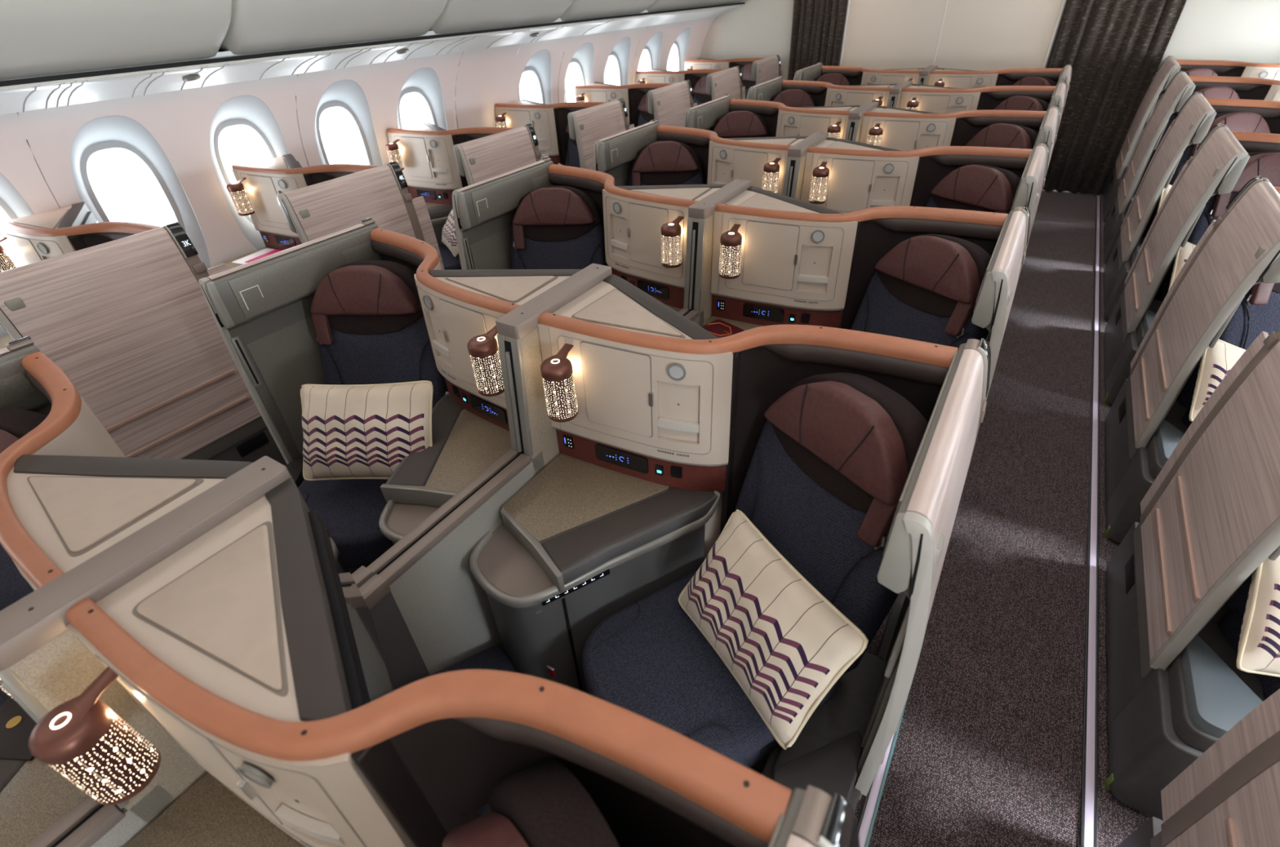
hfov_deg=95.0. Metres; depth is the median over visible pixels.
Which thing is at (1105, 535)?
tag
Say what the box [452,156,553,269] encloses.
panel
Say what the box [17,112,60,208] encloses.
trim
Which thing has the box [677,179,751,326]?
divider
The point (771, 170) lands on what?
lamp
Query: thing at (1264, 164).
recliner chair
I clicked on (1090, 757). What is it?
trim
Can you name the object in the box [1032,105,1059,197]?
panel
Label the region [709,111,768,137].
recliner chair
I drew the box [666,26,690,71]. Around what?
window
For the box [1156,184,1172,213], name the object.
chevron cushion
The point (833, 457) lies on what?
recliner chair
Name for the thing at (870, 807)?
trim
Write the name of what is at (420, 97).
window
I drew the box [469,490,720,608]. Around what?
side table
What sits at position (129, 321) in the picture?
panel
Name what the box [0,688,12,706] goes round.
lamp
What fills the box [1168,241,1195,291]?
chevron cushion
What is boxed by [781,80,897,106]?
shell
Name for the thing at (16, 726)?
pouch
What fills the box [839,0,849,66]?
trim
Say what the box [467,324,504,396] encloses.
lamp
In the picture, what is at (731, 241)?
lamp
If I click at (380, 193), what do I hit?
panel
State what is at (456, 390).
power outlet
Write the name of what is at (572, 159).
recliner chair
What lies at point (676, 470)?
power outlet
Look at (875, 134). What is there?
lamp
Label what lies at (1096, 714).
trim
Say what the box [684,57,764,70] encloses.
shell
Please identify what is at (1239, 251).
panel
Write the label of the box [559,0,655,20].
bin
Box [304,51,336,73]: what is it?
trim
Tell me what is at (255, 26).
bin
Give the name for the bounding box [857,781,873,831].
trim
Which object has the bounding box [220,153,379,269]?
shell
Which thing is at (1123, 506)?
shell
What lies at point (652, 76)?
shell
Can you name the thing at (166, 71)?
trim
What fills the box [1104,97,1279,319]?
shell
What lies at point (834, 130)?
lamp
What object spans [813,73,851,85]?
recliner chair
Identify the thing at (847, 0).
trim
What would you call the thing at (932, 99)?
shell
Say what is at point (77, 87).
trim
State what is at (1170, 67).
panel
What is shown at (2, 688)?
lamp
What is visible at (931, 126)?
light
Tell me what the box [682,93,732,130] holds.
panel
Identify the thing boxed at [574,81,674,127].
shell
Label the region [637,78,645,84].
lamp
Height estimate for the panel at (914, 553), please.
1.203 m
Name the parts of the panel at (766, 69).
edge trim, edge trim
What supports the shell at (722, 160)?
on the floor
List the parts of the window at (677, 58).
pane, frame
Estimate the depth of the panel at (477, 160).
3.65 m
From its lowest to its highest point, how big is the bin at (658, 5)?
0.566 m
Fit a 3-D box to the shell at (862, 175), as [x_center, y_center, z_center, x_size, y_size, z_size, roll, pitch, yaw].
[1.324,-0.769,3.111,1.177,1.173,0.927,18,42,27]
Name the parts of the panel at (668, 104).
edge trim, edge trim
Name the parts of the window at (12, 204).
pane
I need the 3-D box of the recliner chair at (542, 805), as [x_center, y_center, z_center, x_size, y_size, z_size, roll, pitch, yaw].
[-0.327,1.058,0.788,0.813,1.122,0.497,-22,40,-24]
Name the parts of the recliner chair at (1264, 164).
backrest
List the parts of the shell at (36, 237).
storage door, triangular lid, copper rail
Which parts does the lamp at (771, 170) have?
lamp shade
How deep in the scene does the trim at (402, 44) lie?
3.57 m
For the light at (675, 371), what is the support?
attached to the shell at (650, 471)
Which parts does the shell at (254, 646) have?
storage door, triangular lid, copper rail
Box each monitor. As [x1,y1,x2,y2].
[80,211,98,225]
[307,510,393,710]
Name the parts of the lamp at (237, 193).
lamp shade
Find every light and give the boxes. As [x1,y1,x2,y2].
[36,243,48,254]
[236,764,273,788]
[277,179,285,189]
[422,295,432,310]
[429,139,436,147]
[533,112,540,119]
[610,92,615,97]
[613,202,621,213]
[666,363,686,381]
[719,150,726,159]
[787,115,794,124]
[811,230,824,243]
[835,93,841,99]
[871,75,875,81]
[883,163,893,173]
[927,123,935,132]
[955,97,963,104]
[977,77,982,84]
[1259,71,1267,78]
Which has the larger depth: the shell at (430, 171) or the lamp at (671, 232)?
the shell at (430, 171)
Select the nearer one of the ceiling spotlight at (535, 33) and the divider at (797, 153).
the divider at (797, 153)
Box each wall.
[0,17,715,267]
[699,0,1279,145]
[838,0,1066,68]
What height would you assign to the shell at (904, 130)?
1.173 m
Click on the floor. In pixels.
(988, 752)
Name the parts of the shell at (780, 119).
copper rail, storage door, triangular lid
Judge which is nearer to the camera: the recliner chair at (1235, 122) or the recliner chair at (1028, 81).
the recliner chair at (1235, 122)
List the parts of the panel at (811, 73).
edge trim, edge trim, panel frame, lining plate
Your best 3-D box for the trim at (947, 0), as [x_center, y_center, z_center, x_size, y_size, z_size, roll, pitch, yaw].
[3.085,-3.793,6.144,0.008,2.300,0.004,18,42,27]
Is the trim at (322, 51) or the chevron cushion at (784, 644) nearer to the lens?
the chevron cushion at (784, 644)
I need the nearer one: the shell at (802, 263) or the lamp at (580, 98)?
the shell at (802, 263)
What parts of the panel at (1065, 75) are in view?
edge trim, edge trim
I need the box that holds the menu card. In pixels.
[701,319,744,337]
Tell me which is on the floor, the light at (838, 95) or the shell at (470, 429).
the shell at (470, 429)
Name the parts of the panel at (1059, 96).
edge trim, panel frame, edge trim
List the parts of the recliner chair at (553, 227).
backrest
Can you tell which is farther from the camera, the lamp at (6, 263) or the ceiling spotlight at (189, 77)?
the ceiling spotlight at (189, 77)
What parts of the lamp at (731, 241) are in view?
lamp shade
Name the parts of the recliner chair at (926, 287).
backrest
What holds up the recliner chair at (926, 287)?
on the floor
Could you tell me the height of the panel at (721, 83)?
1.203 m
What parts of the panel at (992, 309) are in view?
edge trim, lining plate, edge trim, panel frame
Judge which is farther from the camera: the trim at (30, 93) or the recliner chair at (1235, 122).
the recliner chair at (1235, 122)
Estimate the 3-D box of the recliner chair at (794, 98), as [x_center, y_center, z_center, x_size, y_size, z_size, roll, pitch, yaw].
[1.306,-2.249,5.133,0.497,1.122,0.813,1,37,6]
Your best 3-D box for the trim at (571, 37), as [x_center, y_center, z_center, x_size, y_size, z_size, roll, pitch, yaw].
[-0.667,-2.920,5.498,0.256,1.222,0.005,18,42,27]
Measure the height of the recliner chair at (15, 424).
1.122 m
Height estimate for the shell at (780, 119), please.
1.173 m
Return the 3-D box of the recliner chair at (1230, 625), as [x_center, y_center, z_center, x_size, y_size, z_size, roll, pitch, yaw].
[1.827,0.503,1.376,0.497,1.122,0.813,1,37,6]
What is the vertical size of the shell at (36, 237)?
1.173 m
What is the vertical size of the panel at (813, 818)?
1.203 m
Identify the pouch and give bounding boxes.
[0,698,36,761]
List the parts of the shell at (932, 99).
triangular lid, storage door, copper rail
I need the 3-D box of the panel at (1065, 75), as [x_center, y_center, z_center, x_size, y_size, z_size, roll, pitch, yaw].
[3.563,-2.432,5.162,0.128,1.203,0.720,18,42,27]
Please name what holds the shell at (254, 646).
on the floor
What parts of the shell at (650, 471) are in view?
storage door, control panel, triangular lid, copper rail, armrest lid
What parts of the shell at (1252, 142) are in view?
armrest lid, copper rail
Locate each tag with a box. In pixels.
[546,665,555,678]
[1103,393,1111,404]
[1103,525,1110,538]
[1104,773,1113,791]
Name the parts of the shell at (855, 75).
copper rail, storage door, triangular lid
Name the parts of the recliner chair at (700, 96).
backrest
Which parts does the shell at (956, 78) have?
triangular lid, storage door, copper rail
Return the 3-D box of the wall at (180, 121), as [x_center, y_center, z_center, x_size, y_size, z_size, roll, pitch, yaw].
[-1.563,-1.822,4.395,0.340,1.750,9.410,18,42,27]
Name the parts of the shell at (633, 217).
copper rail, storage door, control panel, triangular lid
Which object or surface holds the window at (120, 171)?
in the wall at (180, 121)
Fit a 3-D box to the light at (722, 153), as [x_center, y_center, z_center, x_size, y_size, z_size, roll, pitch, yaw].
[0.476,-1.542,3.358,0.005,0.049,0.049,-31,45,-33]
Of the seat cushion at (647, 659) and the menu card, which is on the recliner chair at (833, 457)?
the seat cushion at (647, 659)
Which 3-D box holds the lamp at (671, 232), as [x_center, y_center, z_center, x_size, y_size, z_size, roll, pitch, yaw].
[0.141,-0.764,2.463,0.087,0.187,0.124,18,42,27]
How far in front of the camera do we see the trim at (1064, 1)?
5.55 m
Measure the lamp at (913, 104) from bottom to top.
0.187 m
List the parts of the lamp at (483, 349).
lamp shade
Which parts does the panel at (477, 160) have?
edge trim, edge trim, panel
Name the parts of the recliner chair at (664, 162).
backrest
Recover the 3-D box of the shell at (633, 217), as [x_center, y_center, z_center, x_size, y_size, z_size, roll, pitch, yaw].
[-0.260,-0.528,2.904,1.177,1.173,0.927,18,42,27]
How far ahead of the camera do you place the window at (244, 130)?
3.44 m
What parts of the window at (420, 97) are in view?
pane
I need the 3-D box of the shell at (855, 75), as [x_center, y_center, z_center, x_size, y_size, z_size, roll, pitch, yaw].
[2.059,-2.835,5.846,1.177,1.173,0.927,18,42,27]
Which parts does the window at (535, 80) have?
pane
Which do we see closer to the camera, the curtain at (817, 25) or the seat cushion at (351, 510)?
the seat cushion at (351, 510)
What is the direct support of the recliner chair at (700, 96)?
on the floor
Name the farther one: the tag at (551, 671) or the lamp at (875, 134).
the lamp at (875, 134)
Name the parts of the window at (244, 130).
pane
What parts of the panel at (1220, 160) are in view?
kick panel, panel, panel frame, edge trim, edge trim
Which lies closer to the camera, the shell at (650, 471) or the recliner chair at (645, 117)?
the shell at (650, 471)
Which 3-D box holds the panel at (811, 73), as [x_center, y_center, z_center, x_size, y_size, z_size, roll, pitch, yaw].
[1.689,-3.058,6.149,0.128,1.203,0.720,18,42,27]
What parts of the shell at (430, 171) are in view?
storage door, triangular lid, control panel, copper rail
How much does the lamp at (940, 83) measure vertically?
0.187 m
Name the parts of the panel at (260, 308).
edge trim, edge trim, lining plate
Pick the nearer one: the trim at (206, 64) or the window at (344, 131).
the trim at (206, 64)
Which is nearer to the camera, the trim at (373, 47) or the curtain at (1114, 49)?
the trim at (373, 47)
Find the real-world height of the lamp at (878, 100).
0.187 m
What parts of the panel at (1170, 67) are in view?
kick panel, panel frame, edge trim, edge trim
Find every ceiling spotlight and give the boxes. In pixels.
[182,74,200,81]
[396,48,408,53]
[529,32,539,37]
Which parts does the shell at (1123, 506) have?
armrest lid, copper rail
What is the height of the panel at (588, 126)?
1.203 m
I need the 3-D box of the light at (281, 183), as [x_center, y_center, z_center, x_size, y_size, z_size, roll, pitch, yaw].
[-1.989,-1.329,3.255,0.049,0.049,0.005,9,38,16]
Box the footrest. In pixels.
[422,644,518,679]
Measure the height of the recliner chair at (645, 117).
1.122 m
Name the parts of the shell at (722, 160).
copper rail, storage door, triangular lid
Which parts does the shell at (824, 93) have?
copper rail, storage door, triangular lid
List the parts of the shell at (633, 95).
storage door, triangular lid, copper rail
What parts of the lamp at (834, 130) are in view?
lamp shade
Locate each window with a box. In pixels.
[0,172,34,337]
[70,115,210,269]
[208,94,288,249]
[314,79,382,165]
[396,66,447,130]
[518,48,551,104]
[564,42,594,102]
[603,36,631,85]
[637,31,662,71]
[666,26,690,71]
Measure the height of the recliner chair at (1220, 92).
1.122 m
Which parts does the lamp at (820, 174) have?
lamp shade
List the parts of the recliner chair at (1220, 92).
backrest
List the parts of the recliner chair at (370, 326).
seat, backrest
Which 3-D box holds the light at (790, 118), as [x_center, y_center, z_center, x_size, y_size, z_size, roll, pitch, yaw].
[1.056,-2.119,4.093,0.005,0.049,0.049,-31,45,-33]
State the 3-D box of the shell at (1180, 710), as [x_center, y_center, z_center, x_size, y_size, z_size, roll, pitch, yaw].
[2.000,0.493,1.354,1.177,1.173,0.927,18,42,27]
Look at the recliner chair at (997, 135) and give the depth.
3.51 m
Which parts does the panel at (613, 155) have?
edge trim, edge trim, lining plate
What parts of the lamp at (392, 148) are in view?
lamp shade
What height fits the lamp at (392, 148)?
0.187 m
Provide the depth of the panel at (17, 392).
1.55 m
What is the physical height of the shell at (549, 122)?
1.173 m
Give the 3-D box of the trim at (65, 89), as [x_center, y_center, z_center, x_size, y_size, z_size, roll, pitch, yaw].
[-2.423,-1.394,2.471,0.354,0.123,0.004,18,42,27]
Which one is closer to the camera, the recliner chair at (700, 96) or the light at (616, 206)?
the light at (616, 206)
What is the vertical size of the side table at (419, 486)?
0.096 m
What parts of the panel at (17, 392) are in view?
lining plate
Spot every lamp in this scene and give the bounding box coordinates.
[0,236,17,271]
[0,679,15,701]
[28,666,160,805]
[226,177,254,216]
[385,139,404,170]
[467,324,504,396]
[495,112,506,127]
[540,343,578,422]
[575,93,585,102]
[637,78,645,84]
[661,216,684,267]
[718,223,742,279]
[762,157,781,193]
[808,161,829,204]
[826,121,841,138]
[866,123,883,146]
[871,96,882,106]
[906,97,919,110]
[933,79,944,86]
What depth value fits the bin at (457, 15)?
3.83 m
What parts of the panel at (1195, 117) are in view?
kick panel, panel, panel frame, edge trim, edge trim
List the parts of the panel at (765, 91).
edge trim, edge trim, panel frame, lining plate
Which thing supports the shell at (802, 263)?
on the floor
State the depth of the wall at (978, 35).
5.91 m
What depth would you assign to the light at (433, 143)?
3.99 m
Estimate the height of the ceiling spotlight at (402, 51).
0.030 m
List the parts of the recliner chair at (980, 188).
backrest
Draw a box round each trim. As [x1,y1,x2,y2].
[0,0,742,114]
[0,2,745,86]
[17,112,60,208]
[22,85,40,111]
[45,82,65,109]
[56,78,76,107]
[67,78,88,106]
[132,70,156,97]
[143,71,168,95]
[180,64,208,90]
[201,61,229,88]
[259,57,289,79]
[291,50,323,75]
[295,74,309,166]
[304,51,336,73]
[334,48,367,69]
[343,47,376,68]
[369,44,402,64]
[383,42,417,62]
[404,38,438,59]
[435,36,468,55]
[447,35,475,53]
[454,51,463,128]
[486,31,517,48]
[535,25,568,41]
[557,36,571,102]
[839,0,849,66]
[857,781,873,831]
[858,734,894,846]
[864,422,980,846]
[933,0,947,65]
[1042,0,1066,68]
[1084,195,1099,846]
[1093,194,1101,846]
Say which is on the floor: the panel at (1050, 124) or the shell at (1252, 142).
the shell at (1252, 142)
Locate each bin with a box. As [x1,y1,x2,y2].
[0,0,231,79]
[219,0,447,54]
[428,0,573,33]
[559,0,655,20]
[646,0,742,11]
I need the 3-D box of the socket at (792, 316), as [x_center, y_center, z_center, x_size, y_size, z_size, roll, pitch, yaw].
[0.638,-0.442,2.450,0.024,0.035,0.008,13,39,20]
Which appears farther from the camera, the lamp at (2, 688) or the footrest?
the footrest
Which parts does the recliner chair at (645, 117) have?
backrest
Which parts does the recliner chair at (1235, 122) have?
backrest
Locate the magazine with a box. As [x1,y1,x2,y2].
[231,248,281,264]
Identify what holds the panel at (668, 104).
attached to the shell at (633, 95)
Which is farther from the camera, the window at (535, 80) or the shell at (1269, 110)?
the window at (535, 80)
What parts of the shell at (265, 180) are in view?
storage door, triangular lid, control panel, copper rail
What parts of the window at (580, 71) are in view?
pane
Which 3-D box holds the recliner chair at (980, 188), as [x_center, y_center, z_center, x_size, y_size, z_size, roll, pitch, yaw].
[1.412,-0.672,2.995,0.813,1.122,0.497,-22,40,-24]
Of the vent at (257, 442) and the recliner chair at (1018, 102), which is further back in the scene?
the recliner chair at (1018, 102)
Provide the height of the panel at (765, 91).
1.203 m
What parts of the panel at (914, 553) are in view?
kick panel, edge trim, edge trim, lining plate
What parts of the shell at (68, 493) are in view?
copper rail, triangular lid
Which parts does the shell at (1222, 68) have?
copper rail, storage door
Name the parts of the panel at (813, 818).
lining plate, panel frame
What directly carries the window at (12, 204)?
in the wall at (180, 121)
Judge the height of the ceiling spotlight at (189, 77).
0.030 m
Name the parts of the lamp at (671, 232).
lamp shade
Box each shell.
[0,201,160,349]
[0,351,252,846]
[65,477,791,846]
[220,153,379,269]
[285,227,582,545]
[386,121,514,244]
[469,274,958,813]
[494,98,607,165]
[548,164,727,311]
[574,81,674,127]
[635,68,724,99]
[656,124,808,194]
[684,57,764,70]
[701,186,1008,330]
[728,98,861,139]
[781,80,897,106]
[800,137,1031,340]
[821,65,924,85]
[859,105,1046,151]
[898,84,1055,113]
[927,67,1062,88]
[1103,59,1279,221]
[1104,75,1279,262]
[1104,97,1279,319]
[1105,131,1279,404]
[1106,186,1279,543]
[1108,606,1264,818]
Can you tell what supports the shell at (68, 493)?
on the floor
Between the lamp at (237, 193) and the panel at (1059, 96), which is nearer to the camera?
the lamp at (237, 193)
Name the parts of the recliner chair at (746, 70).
backrest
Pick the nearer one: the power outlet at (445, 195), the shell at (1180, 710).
the shell at (1180, 710)
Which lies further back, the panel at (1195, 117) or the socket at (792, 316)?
the panel at (1195, 117)
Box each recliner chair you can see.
[0,408,47,706]
[297,260,448,574]
[438,244,462,270]
[441,759,619,846]
[510,186,608,269]
[565,124,580,168]
[582,372,928,774]
[627,140,703,186]
[637,93,654,126]
[692,75,711,105]
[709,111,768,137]
[741,63,755,99]
[770,88,816,107]
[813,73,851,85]
[850,234,991,351]
[924,164,1020,214]
[965,123,1037,149]
[993,95,1048,111]
[1013,76,1057,85]
[1143,68,1217,128]
[1147,86,1239,166]
[1152,112,1271,221]
[1160,151,1279,302]
[1177,282,1279,427]
[1217,572,1279,700]
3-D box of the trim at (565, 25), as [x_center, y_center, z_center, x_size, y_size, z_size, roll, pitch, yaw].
[-0.705,-3.103,4.651,0.354,0.123,0.004,18,42,27]
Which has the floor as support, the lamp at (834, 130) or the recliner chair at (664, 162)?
the recliner chair at (664, 162)
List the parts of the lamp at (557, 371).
lamp shade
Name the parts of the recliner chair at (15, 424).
backrest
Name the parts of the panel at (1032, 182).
edge trim, lining plate, edge trim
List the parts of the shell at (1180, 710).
armrest lid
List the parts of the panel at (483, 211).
edge trim, edge trim, lining plate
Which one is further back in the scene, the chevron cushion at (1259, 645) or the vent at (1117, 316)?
the vent at (1117, 316)
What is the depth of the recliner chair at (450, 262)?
3.97 m
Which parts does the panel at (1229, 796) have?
kick panel, panel frame, panel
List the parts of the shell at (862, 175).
storage door, triangular lid, copper rail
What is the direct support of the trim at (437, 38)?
attached to the wall at (180, 121)
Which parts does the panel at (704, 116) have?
edge trim, edge trim, lining plate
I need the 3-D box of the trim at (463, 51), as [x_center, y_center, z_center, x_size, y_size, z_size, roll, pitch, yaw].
[-1.345,-2.246,4.639,0.256,1.222,0.005,18,42,27]
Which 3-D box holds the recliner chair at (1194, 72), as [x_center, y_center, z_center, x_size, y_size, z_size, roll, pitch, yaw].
[4.726,-2.381,5.054,0.497,1.122,0.813,1,37,6]
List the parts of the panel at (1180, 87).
kick panel, panel, panel frame, edge trim, edge trim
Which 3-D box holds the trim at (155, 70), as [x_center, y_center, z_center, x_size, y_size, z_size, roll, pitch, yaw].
[-2.265,-1.551,2.671,0.354,0.123,0.004,18,42,27]
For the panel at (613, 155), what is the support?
attached to the shell at (722, 160)
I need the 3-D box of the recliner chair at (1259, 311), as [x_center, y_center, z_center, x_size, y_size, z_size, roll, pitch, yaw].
[2.407,-0.074,2.112,0.497,1.122,0.813,1,37,6]
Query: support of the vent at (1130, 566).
attached to the panel at (1210, 517)
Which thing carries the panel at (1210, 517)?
attached to the shell at (1180, 710)
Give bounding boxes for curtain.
[787,0,847,79]
[1042,0,1186,195]
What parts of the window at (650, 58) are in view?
pane, frame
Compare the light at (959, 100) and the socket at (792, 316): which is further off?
the light at (959, 100)
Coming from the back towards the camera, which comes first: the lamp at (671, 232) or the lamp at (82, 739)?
the lamp at (671, 232)
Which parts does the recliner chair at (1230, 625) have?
backrest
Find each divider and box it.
[0,456,292,846]
[351,263,611,690]
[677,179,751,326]
[782,132,829,199]
[844,102,878,142]
[886,80,912,107]
[917,65,937,84]
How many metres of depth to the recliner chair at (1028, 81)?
4.97 m
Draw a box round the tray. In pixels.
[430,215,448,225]
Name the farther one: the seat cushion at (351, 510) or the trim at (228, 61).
the trim at (228, 61)
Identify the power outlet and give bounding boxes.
[442,192,448,198]
[452,385,460,397]
[671,465,682,478]
[800,313,809,323]
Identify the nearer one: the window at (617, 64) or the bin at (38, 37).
the bin at (38, 37)
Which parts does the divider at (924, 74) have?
divider post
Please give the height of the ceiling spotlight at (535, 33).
0.030 m
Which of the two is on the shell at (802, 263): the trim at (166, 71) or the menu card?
the menu card
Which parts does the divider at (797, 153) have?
divider post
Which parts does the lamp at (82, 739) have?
lamp shade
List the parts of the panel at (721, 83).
edge trim, edge trim, panel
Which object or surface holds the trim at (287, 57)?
attached to the wall at (180, 121)
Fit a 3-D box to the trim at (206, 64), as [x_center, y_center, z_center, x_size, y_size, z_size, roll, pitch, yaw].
[-2.149,-1.667,2.818,0.354,0.123,0.004,18,42,27]
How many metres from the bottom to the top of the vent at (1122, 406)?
0.065 m
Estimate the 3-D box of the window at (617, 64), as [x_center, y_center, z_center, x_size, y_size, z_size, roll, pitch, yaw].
[-0.205,-3.486,6.145,0.210,0.956,0.464,18,42,27]
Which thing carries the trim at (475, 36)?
attached to the wall at (180, 121)
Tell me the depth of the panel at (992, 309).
1.74 m
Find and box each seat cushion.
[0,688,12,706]
[297,479,393,568]
[582,569,840,768]
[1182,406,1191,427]
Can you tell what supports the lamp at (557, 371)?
attached to the shell at (650, 471)
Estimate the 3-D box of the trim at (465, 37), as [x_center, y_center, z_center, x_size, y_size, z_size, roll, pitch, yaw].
[-1.263,-2.547,3.942,0.354,0.123,0.004,18,42,27]
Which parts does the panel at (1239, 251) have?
kick panel, panel, panel frame, edge trim, edge trim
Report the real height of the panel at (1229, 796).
1.203 m
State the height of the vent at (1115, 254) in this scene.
0.065 m
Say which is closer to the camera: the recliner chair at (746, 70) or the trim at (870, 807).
the trim at (870, 807)
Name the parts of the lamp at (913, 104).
lamp shade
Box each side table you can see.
[378,391,448,542]
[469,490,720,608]
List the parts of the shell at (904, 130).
storage door, triangular lid, copper rail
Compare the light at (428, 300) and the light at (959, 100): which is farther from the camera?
the light at (959, 100)
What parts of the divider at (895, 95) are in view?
divider post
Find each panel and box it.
[0,222,286,465]
[0,336,51,415]
[198,217,382,464]
[276,161,444,270]
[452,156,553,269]
[453,123,548,185]
[567,97,634,169]
[591,119,660,186]
[647,79,697,127]
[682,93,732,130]
[706,65,745,100]
[746,75,783,101]
[751,54,782,84]
[768,785,859,846]
[793,62,822,80]
[854,337,991,799]
[971,205,1030,401]
[986,142,1048,342]
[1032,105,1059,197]
[1047,80,1066,154]
[1056,63,1071,119]
[1103,55,1181,213]
[1103,70,1195,253]
[1104,91,1216,305]
[1104,123,1249,382]
[1105,175,1279,503]
[1106,328,1279,726]
[1116,688,1279,846]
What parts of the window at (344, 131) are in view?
pane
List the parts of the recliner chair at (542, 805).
backrest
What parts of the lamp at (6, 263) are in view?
lamp shade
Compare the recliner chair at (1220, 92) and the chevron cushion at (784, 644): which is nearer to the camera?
the chevron cushion at (784, 644)
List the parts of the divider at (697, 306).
wall rail, wall rail, divider post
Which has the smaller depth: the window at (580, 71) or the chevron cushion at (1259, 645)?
the chevron cushion at (1259, 645)
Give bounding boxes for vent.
[235,431,269,457]
[1112,247,1117,262]
[1115,306,1120,325]
[1119,398,1125,423]
[1124,554,1135,594]
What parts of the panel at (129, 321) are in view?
edge trim, panel, kick panel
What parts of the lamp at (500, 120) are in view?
lamp shade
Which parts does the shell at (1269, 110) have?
armrest lid, copper rail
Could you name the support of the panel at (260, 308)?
attached to the shell at (470, 429)
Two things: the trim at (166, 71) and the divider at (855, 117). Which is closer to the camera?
the trim at (166, 71)
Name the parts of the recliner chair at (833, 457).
seat, backrest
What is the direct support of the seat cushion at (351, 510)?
on the recliner chair at (370, 326)
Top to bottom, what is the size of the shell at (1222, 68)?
1.173 m
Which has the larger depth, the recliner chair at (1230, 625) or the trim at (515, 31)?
the trim at (515, 31)
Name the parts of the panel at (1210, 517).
kick panel, panel frame, panel, edge trim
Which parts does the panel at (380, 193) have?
edge trim, edge trim, panel frame, panel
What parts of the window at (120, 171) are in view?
pane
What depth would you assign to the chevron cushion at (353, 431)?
1.94 m
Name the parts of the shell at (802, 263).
control panel, storage door, triangular lid, copper rail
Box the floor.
[284,189,1163,846]
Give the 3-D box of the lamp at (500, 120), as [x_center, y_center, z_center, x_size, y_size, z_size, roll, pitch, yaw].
[-1.132,-2.464,4.856,0.087,0.187,0.124,18,42,27]
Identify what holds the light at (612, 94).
attached to the shell at (633, 95)
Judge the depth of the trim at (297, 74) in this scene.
3.64 m
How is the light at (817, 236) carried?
attached to the shell at (802, 263)
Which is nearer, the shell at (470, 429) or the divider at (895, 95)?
the shell at (470, 429)
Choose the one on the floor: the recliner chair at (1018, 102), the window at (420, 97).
the recliner chair at (1018, 102)
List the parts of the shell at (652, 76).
storage door, copper rail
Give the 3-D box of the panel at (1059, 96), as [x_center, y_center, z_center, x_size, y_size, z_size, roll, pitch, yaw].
[2.983,-1.855,4.427,0.128,1.203,0.720,18,42,27]
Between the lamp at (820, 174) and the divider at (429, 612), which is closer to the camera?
the divider at (429, 612)
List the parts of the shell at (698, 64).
storage door, copper rail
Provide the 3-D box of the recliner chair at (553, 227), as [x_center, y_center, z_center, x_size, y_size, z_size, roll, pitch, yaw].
[-0.434,-0.518,2.926,0.497,1.122,0.813,1,37,6]
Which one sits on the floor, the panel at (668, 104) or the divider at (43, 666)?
the divider at (43, 666)
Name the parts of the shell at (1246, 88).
copper rail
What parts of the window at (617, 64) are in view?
pane, frame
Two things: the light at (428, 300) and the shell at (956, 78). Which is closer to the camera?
the light at (428, 300)
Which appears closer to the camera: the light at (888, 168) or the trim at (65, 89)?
the trim at (65, 89)
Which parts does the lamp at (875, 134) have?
lamp shade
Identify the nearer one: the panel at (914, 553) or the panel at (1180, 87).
the panel at (914, 553)
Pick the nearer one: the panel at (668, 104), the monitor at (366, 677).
the monitor at (366, 677)
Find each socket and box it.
[461,393,468,403]
[655,464,663,475]
[789,313,795,322]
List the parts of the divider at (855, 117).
divider post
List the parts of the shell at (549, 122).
storage door, triangular lid, copper rail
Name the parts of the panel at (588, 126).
edge trim, edge trim, panel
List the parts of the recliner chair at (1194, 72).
backrest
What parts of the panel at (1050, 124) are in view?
edge trim, lining plate, panel frame, edge trim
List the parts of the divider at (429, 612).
wall panel, wall rail, wall rail, divider post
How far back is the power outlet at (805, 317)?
2.43 m
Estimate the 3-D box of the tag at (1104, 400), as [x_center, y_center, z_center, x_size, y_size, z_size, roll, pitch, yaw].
[2.514,-0.131,3.128,0.050,0.055,0.024,18,42,27]
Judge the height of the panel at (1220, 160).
1.203 m
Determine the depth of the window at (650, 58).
6.51 m
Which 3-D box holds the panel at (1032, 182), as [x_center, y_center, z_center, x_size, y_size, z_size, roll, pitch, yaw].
[1.824,-0.702,2.956,0.128,1.203,0.720,18,42,27]
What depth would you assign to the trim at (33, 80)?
2.94 m
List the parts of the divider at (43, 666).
wall rail, wall rail, divider post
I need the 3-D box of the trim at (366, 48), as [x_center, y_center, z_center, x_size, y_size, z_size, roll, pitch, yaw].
[-1.685,-2.128,3.407,0.354,0.123,0.004,18,42,27]
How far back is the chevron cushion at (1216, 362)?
2.08 m
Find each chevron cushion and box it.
[300,380,433,480]
[441,208,458,257]
[678,509,868,750]
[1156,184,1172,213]
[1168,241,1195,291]
[1189,339,1245,422]
[1235,555,1279,677]
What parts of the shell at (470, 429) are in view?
armrest lid, copper rail, storage door, control panel, triangular lid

